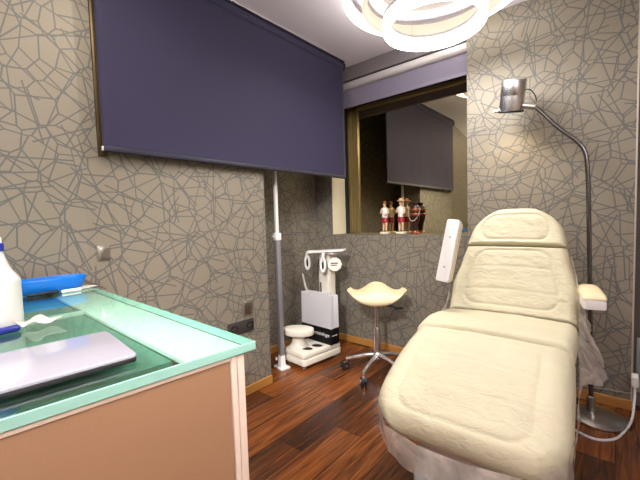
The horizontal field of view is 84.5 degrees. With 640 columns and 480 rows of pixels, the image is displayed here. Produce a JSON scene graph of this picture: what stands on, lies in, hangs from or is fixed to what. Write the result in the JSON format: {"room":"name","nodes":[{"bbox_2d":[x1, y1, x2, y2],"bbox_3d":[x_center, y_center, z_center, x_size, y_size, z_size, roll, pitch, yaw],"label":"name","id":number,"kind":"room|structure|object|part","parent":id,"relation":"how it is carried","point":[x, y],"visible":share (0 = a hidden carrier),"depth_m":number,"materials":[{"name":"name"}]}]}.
{"room":"examination room","nodes":[
{"label":"examination room","id":0,"kind":"room"},
{"bbox_2d":[0,0,90,309],"bbox_3d":[-1.977,-0.091,0.958,2.228,2.490,0.198,-5,5,-41],"label":"wall","id":1,"kind":"structure","parent":0,"point":[43,222],"depth_m":1.51,"materials":[{"name":"paper"}]},
{"bbox_2d":[71,0,270,386],"bbox_3d":[-0.815,-0.194,2.103,0.220,2.490,1.077,1,4,40],"label":"wall","id":2,"kind":"structure","parent":0,"point":[187,239],"depth_m":1.96,"materials":[{"name":"paper"}]},
{"bbox_2d":[88,0,107,156],"bbox_3d":[-0.789,-0.910,2.007,0.122,0.972,0.928,1,4,40],"label":"window","id":3,"kind":"structure","parent":2,"relation":"in","point":[101,153],"depth_m":1.63,"materials":[{"name":"brown metal"}]},
{"bbox_2d":[97,245,110,260],"bbox_3d":[-1.028,0.061,1.678,0.013,0.070,0.055,1,4,40],"label":"light switch","id":4,"kind":"object","parent":2,"relation":"attached to","point":[103,252],"visible":1,"depth_m":1.67,"materials":[{"name":"grey metal"}]},
{"bbox_2d":[93,0,345,178],"bbox_3d":[-0.420,-0.968,2.334,0.084,0.996,1.931,1,4,40],"label":"roller blind","id":5,"kind":"object","parent":2,"relation":"attached to","point":[219,82],"visible":1,"depth_m":2.07,"materials":[{"name":"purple fabric"}]},
{"bbox_3d":[-0.428,-1.462,2.301,0.065,0.006,1.919,1,4,40],"label":"mounting rail","id":6,"kind":"part","parent":5,"relation":"part of","materials":[{"name":"silver metal"}]},
{"bbox_2d":[227,317,253,334],"bbox_3d":[-0.516,0.566,2.291,0.013,0.084,0.207,1,4,40],"label":"wall socket","id":7,"kind":"object","parent":2,"relation":"attached to","point":[246,325],"visible":0.9,"depth_m":2.29,"materials":[{"name":"black plastic"}]},
{"bbox_2d":[242,299,252,315],"bbox_3d":[-0.477,0.445,2.335,0.013,0.100,0.085,1,4,40],"label":"light switch","id":8,"kind":"object","parent":2,"relation":"attached to","point":[247,305],"visible":1,"depth_m":2.32,"materials":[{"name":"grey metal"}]},
{"bbox_2d":[245,375,272,395],"bbox_3d":[-0.865,1.039,1.891,0.014,0.058,1.622,1,4,40],"label":"baseboard","id":9,"kind":"structure","parent":2,"relation":"attached to","point":[253,387],"depth_m":2.40,"materials":[{"name":"brown wood"}]},
{"bbox_2d":[263,170,317,346],"bbox_3d":[-0.442,-0.264,3.089,0.100,2.490,1.713,1,4,40],"label":"wall","id":10,"kind":"structure","parent":0,"point":[296,192],"depth_m":3.23,"materials":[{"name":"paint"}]},
{"bbox_2d":[270,337,307,353],"bbox_3d":[-0.329,0.947,3.161,0.014,0.058,1.013,1,4,40],"label":"baseboard","id":11,"kind":"structure","parent":10,"relation":"attached to","point":[273,349],"depth_m":3.09,"materials":[{"name":"brown wood"}]},
{"bbox_2d":[233,0,525,67],"bbox_3d":[0.275,-1.412,0.600,4.800,0.050,4.950,1,4,40],"label":"ceiling","id":12,"kind":"structure","parent":0,"point":[325,24],"depth_m":2.38,"materials":[{"name":"paint"}]},
{"bbox_2d":[342,0,511,51],"bbox_3d":[0.632,-1.333,1.973,1.014,0.289,1.014,1,4,40],"label":"ring chandelier","id":13,"kind":"object","parent":12,"relation":"hanging from","point":[447,31],"visible":1,"depth_m":2.18,"materials":[{"name":"white plastic"}]},
{"bbox_2d":[246,339,639,479],"bbox_3d":[0.353,1.123,0.750,4.800,0.050,4.950,1,4,40],"label":"floor","id":14,"kind":"structure","parent":0,"point":[317,422],"depth_m":1.88,"materials":[{"name":"laminate"}]},
{"bbox_2d":[0,285,255,479],"bbox_3d":[-1.063,0.695,0.815,1.385,0.882,1.250,1,5,42],"label":"reception desk","id":15,"kind":"object","parent":14,"relation":"on","point":[177,411],"visible":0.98,"depth_m":0.70,"materials":[{"name":"green glass"}]},
{"bbox_2d":[0,324,20,335],"bbox_3d":[-0.819,0.233,0.863,0.019,0.019,0.136,0,4,28],"label":"marker pen","id":16,"kind":"object","parent":15,"relation":"on","point":[13,328],"visible":1,"depth_m":0.90,"materials":[{"name":"blue plastic"}]},
{"bbox_2d":[0,237,23,327],"bbox_3d":[-0.870,0.104,0.929,0.126,0.272,0.104,-3,3,-13],"label":"spray bottle","id":17,"kind":"object","parent":15,"relation":"on","point":[11,299],"visible":0.84,"depth_m":0.92,"materials":[{"name":"white plastic"}]},
{"bbox_2d":[15,314,61,326],"bbox_3d":[-0.759,0.215,0.957,0.088,0.021,0.080,-1,3,12],"label":"tissue","id":18,"kind":"object","parent":15,"relation":"on","point":[40,318],"visible":1,"depth_m":0.95,"materials":[{"name":"white paper"}]},
{"bbox_2d":[26,290,58,297],"bbox_3d":[-1.094,0.212,1.392,0.015,0.015,0.104,1,4,36],"label":"marker pen","id":19,"kind":"object","parent":15,"relation":"on","point":[52,291],"visible":1,"depth_m":1.39,"materials":[{"name":"black plastic"}]},
{"bbox_2d":[21,273,85,295],"bbox_3d":[-1.124,0.187,1.462,0.113,0.060,0.264,1,5,43],"label":"tray","id":20,"kind":"object","parent":15,"relation":"on","point":[67,281],"visible":0.71,"depth_m":1.45,"materials":[{"name":"blue plastic"}]},
{"bbox_2d":[0,331,136,399],"bbox_3d":[-0.552,0.239,0.654,0.330,0.016,0.225,-5,5,-44],"label":"laptop","id":21,"kind":"object","parent":15,"relation":"on","point":[24,370],"visible":1,"depth_m":0.67,"materials":[{"name":"silver metal"}]},
{"bbox_2d":[61,287,81,292],"bbox_3d":[-1.027,0.208,1.458,0.013,0.013,0.070,1,4,38],"label":"tube","id":22,"kind":"object","parent":15,"relation":"on","point":[79,288],"visible":1,"depth_m":1.45,"materials":[{"name":"plastic"}]},
{"bbox_2d":[80,285,97,288],"bbox_3d":[-1.019,0.203,1.531,0.079,0.003,0.072,0,4,23],"label":"paper sheet","id":23,"kind":"object","parent":15,"relation":"on","point":[83,286],"visible":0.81,"depth_m":1.54,"materials":[{"name":"white paper"}]},
{"bbox_3d":[-0.598,0.711,0.399,1.140,0.831,0.020,-5,5,-44],"label":"panel","id":24,"kind":"part","parent":15,"relation":"part of","materials":[{"name":"brown wood"}]},
{"bbox_3d":[-0.633,0.675,1.213,1.173,0.849,0.028,1,5,42],"label":"panel","id":25,"kind":"part","parent":15,"relation":"part of","materials":[{"name":"green glass"}]},
{"bbox_3d":[-0.179,0.679,0.811,0.034,0.861,0.036,1,5,42],"label":"post","id":26,"kind":"part","parent":15,"relation":"part of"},
{"bbox_2d":[272,171,289,370],"bbox_3d":[-0.327,0.051,2.703,0.088,1.900,0.120,-5,4,-39],"label":"rod","id":27,"kind":"object","parent":14,"relation":"on","point":[281,365],"visible":0.98,"depth_m":2.71,"materials":[{"name":"white plastic"}]},
{"bbox_3d":[-0.342,-0.463,2.673,0.024,0.870,0.026,-5,4,-39],"label":"rod","id":28,"kind":"part","parent":27,"relation":"part of","materials":[{"name":"white plastic"}]},
{"bbox_3d":[-0.315,0.435,2.726,0.036,0.930,0.042,-5,4,-39],"label":"rod","id":29,"kind":"part","parent":27,"relation":"part of","materials":[{"name":"grey metal"}]},
{"bbox_3d":[-0.299,0.947,2.756,0.088,0.105,0.120,-5,4,-39],"label":"rod","id":30,"kind":"part","parent":27,"relation":"part of","materials":[{"name":"white plastic"}]},
{"bbox_2d":[284,248,345,369],"bbox_3d":[-0.052,0.533,2.946,0.568,0.893,0.365,-5,5,-43],"label":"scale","id":31,"kind":"object","parent":14,"relation":"on","point":[303,352],"visible":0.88,"depth_m":2.85,"materials":[{"name":"beige plastic"}]},
{"bbox_3d":[-0.175,0.803,2.857,0.176,0.117,0.176,-5,5,-43],"label":"pedestal stem","id":32,"kind":"part","parent":31,"relation":"part of","materials":[{"name":"beige plastic"}]},
{"bbox_2d":[284,325,313,337],"bbox_3d":[-0.173,0.728,2.818,0.192,0.055,0.238,-5,5,-43],"label":"shelf","id":33,"kind":"object","parent":31,"relation":"attached to","point":[296,331],"depth_m":2.76,"materials":[{"name":"beige plastic"}]},
{"bbox_2d":[301,273,338,345],"bbox_3d":[-0.010,0.564,2.976,0.358,0.562,0.117,2,5,44],"label":"shopping bag","id":34,"kind":"object","parent":31,"relation":"on","point":[319,309],"visible":0.88,"depth_m":2.91,"materials":[{"name":"white paper"}]},
{"bbox_3d":[-0.109,0.379,3.000,0.088,0.189,0.016,0,4,27],"label":"handle","id":35,"kind":"part","parent":34,"relation":"part of","materials":[{"name":"white paper"}]},
{"bbox_3d":[0.055,0.098,3.021,0.330,0.041,0.163,-1,4,18],"label":"display panel","id":36,"kind":"part","parent":31,"relation":"part of","materials":[{"name":"white plastic"}]},
{"bbox_2d":[341,282,406,385],"bbox_3d":[0.426,0.656,2.602,0.532,0.658,0.530,1,4,40],"label":"stool","id":37,"kind":"object","parent":14,"relation":"on","point":[376,295],"visible":0.8,"depth_m":2.57,"materials":[{"name":"beige leather"}]},
{"bbox_3d":[0.305,0.879,2.671,0.221,0.081,0.034,-1,4,16],"label":"leg","id":38,"kind":"part","parent":37,"relation":"part of","materials":[{"name":"silver metal"}]},
{"bbox_3d":[0.358,0.886,2.524,0.034,0.081,0.221,1,4,34],"label":"leg","id":39,"kind":"part","parent":37,"relation":"part of","materials":[{"name":"silver metal"}]},
{"bbox_3d":[0.418,0.397,2.606,0.435,0.140,0.310,-1,3,10],"label":"saddle seat","id":40,"kind":"part","parent":37,"relation":"part of","materials":[{"name":"beige leather"}]},
{"bbox_3d":[0.514,0.881,2.529,0.034,0.081,0.221,-4,4,-37],"label":"leg","id":41,"kind":"part","parent":37,"relation":"part of","materials":[{"name":"silver metal"}]},
{"bbox_3d":[0.558,0.871,2.678,0.221,0.081,0.034,-3,4,-20],"label":"leg","id":42,"kind":"part","parent":37,"relation":"part of","materials":[{"name":"silver metal"}]},
{"bbox_2d":[378,209,606,479],"bbox_3d":[0.823,0.444,1.595,0.777,1.176,1.278,1,4,39],"label":"chair","id":43,"kind":"object","parent":14,"relation":"on","point":[484,386],"visible":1,"depth_m":1.36,"materials":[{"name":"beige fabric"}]},
{"bbox_3d":[0.684,0.057,1.873,0.146,0.336,0.076,-3,4,-25],"label":"armrest","id":44,"kind":"part","parent":43,"relation":"part of","materials":[{"name":"white plastic"}]},
{"bbox_3d":[0.695,0.722,1.464,0.380,0.180,0.570,1,4,39],"label":"leg frame","id":45,"kind":"part","parent":43,"relation":"part of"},
{"bbox_2d":[379,326,575,479],"bbox_3d":[0.581,0.576,1.350,0.650,0.339,0.483,1,4,39],"label":"cushion","id":46,"kind":"object","parent":43,"relation":"on","point":[501,400],"depth_m":1.23,"materials":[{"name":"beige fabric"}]},
{"bbox_2d":[417,308,579,363],"bbox_3d":[0.829,0.438,1.658,0.630,0.161,0.392,1,4,39],"label":"seat cushion","id":47,"kind":"object","parent":43,"relation":"on","point":[565,337],"depth_m":1.54,"materials":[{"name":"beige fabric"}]},
{"bbox_2d":[450,246,579,329],"bbox_3d":[1.044,0.238,1.924,0.610,0.397,0.276,1,4,39],"label":"cushion","id":48,"kind":"object","parent":43,"relation":"on","point":[540,282],"depth_m":1.85,"materials":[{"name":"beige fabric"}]},
{"bbox_3d":[1.276,0.279,1.663,0.086,0.045,0.261,0,4,31],"label":"armrest","id":49,"kind":"part","parent":43,"relation":"part of","materials":[{"name":"white plastic"}]},
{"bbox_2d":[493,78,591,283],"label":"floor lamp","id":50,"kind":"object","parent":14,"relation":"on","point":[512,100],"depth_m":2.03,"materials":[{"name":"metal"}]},
{"bbox_3d":[1.160,-0.867,2.124,0.136,0.210,0.179,-1,3,8],"label":"lamp shade","id":51,"kind":"part","parent":50,"relation":"part of","materials":[{"name":"silver metal"}]},
{"bbox_2d":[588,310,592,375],"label":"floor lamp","id":52,"kind":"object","parent":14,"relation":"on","point":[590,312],"depth_m":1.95,"materials":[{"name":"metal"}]},
{"bbox_2d":[575,372,639,441],"bbox_3d":[1.593,0.874,1.894,0.561,0.236,0.257,-2,3,-7],"label":"power cable","id":53,"kind":"object","parent":14,"relation":"on","point":[634,376],"visible":0.85,"depth_m":1.90,"materials":[{"name":"white plastic"}]},
{"bbox_2d":[314,0,638,399],"bbox_3d":[0.951,-0.291,2.830,2.357,2.490,0.300,1,4,40],"label":"wall","id":54,"kind":"structure","parent":0,"point":[578,58],"depth_m":2.19,"materials":[{"name":"paper"}]},
{"bbox_2d":[332,178,345,233],"bbox_3d":[0.172,-0.743,3.394,0.006,1.372,0.203,1,4,40],"label":"trim","id":55,"kind":"structure","parent":54,"relation":"attached to","point":[338,184],"depth_m":3.41,"materials":[{"name":"beige wood"}]},
{"bbox_2d":[333,233,467,235],"bbox_3d":[0.670,-0.049,3.042,1.240,0.004,0.223,1,4,40],"label":"trim","id":56,"kind":"structure","parent":54,"relation":"attached to","point":[345,233],"depth_m":3.02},
{"bbox_2d":[380,201,389,233],"bbox_3d":[0.584,-0.204,3.187,0.091,0.295,0.064,1,4,40],"label":"figurine","id":57,"kind":"object","parent":56,"relation":"on","point":[384,211],"visible":1,"depth_m":3.17,"materials":[{"name":"white ceramic"}]},
{"bbox_2d":[396,198,406,233],"bbox_3d":[0.708,-0.211,3.084,0.093,0.312,0.070,1,4,40],"label":"figurine","id":58,"kind":"object","parent":56,"relation":"on","point":[400,210],"visible":1,"depth_m":3.06,"materials":[{"name":"white ceramic"}]},
{"bbox_2d":[408,202,420,233],"bbox_3d":[0.803,-0.186,2.995,0.094,0.268,0.100,-3,4,-17],"label":"vase","id":59,"kind":"object","parent":56,"relation":"on","point":[414,209],"visible":1,"depth_m":2.98,"materials":[{"name":"brown ceramic"}]},
{"bbox_2d":[343,39,466,83],"bbox_3d":[0.650,-1.481,2.986,1.242,0.115,0.300,1,4,40],"label":"trim","id":60,"kind":"structure","parent":54,"relation":"attached to","point":[395,57],"depth_m":2.91,"materials":[{"name":"white paint"}]},
{"bbox_2d":[344,75,467,233],"bbox_3d":[0.745,-0.744,3.086,1.266,1.374,0.070,1,4,40],"label":"window","id":61,"kind":"structure","parent":54,"relation":"in","point":[411,146],"depth_m":3.05,"materials":[{"name":"black"}]},
{"bbox_2d":[343,42,466,108],"bbox_3d":[0.591,-1.304,2.921,1.234,0.216,0.088,1,4,40],"label":"roller blind","id":62,"kind":"object","parent":61,"relation":"attached to","point":[449,63],"visible":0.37,"depth_m":2.80,"materials":[{"name":"purple fabric"}]},
{"bbox_3d":[0.765,-1.344,3.015,1.062,0.170,0.006,1,4,40],"label":"pane","id":63,"kind":"part","parent":61,"relation":"part of","materials":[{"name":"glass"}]},
{"bbox_2d":[339,333,631,410],"bbox_3d":[0.892,0.932,2.778,2.343,0.058,0.014,1,4,40],"label":"baseboard","id":64,"kind":"structure","parent":54,"relation":"attached to","point":[605,399],"depth_m":2.16,"materials":[{"name":"brown wood"}]},
{"bbox_2d":[576,383,629,393],"bbox_3d":[1.625,0.878,2.118,0.361,0.028,0.014,1,4,41],"label":"cable","id":65,"kind":"object","parent":54,"relation":"attached to","point":[576,383],"visible":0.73,"depth_m":2.06,"materials":[{"name":"grey plastic"}]},
{"bbox_2d":[630,0,639,400],"bbox_3d":[1.778,-0.267,1.986,0.008,2.490,0.087,1,4,40],"label":"trim","id":66,"kind":"structure","parent":54,"relation":"attached to","point":[639,0],"depth_m":1.95,"materials":[{"name":"beige"}]},
{"bbox_2d":[632,76,639,405],"bbox_3d":[2.080,-0.273,1.927,0.533,2.490,0.215,1,4,40],"label":"trim","id":67,"kind":"structure","parent":54,"relation":"attached to","point":[637,259],"depth_m":2.04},
{"bbox_2d":[636,338,639,391],"bbox_3d":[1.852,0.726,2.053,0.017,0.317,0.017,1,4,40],"label":"wall socket","id":68,"kind":"object","parent":54,"relation":"attached to","point":[638,339],"visible":0.69,"depth_m":2.05,"materials":[{"name":"white plastic"}]}
]}

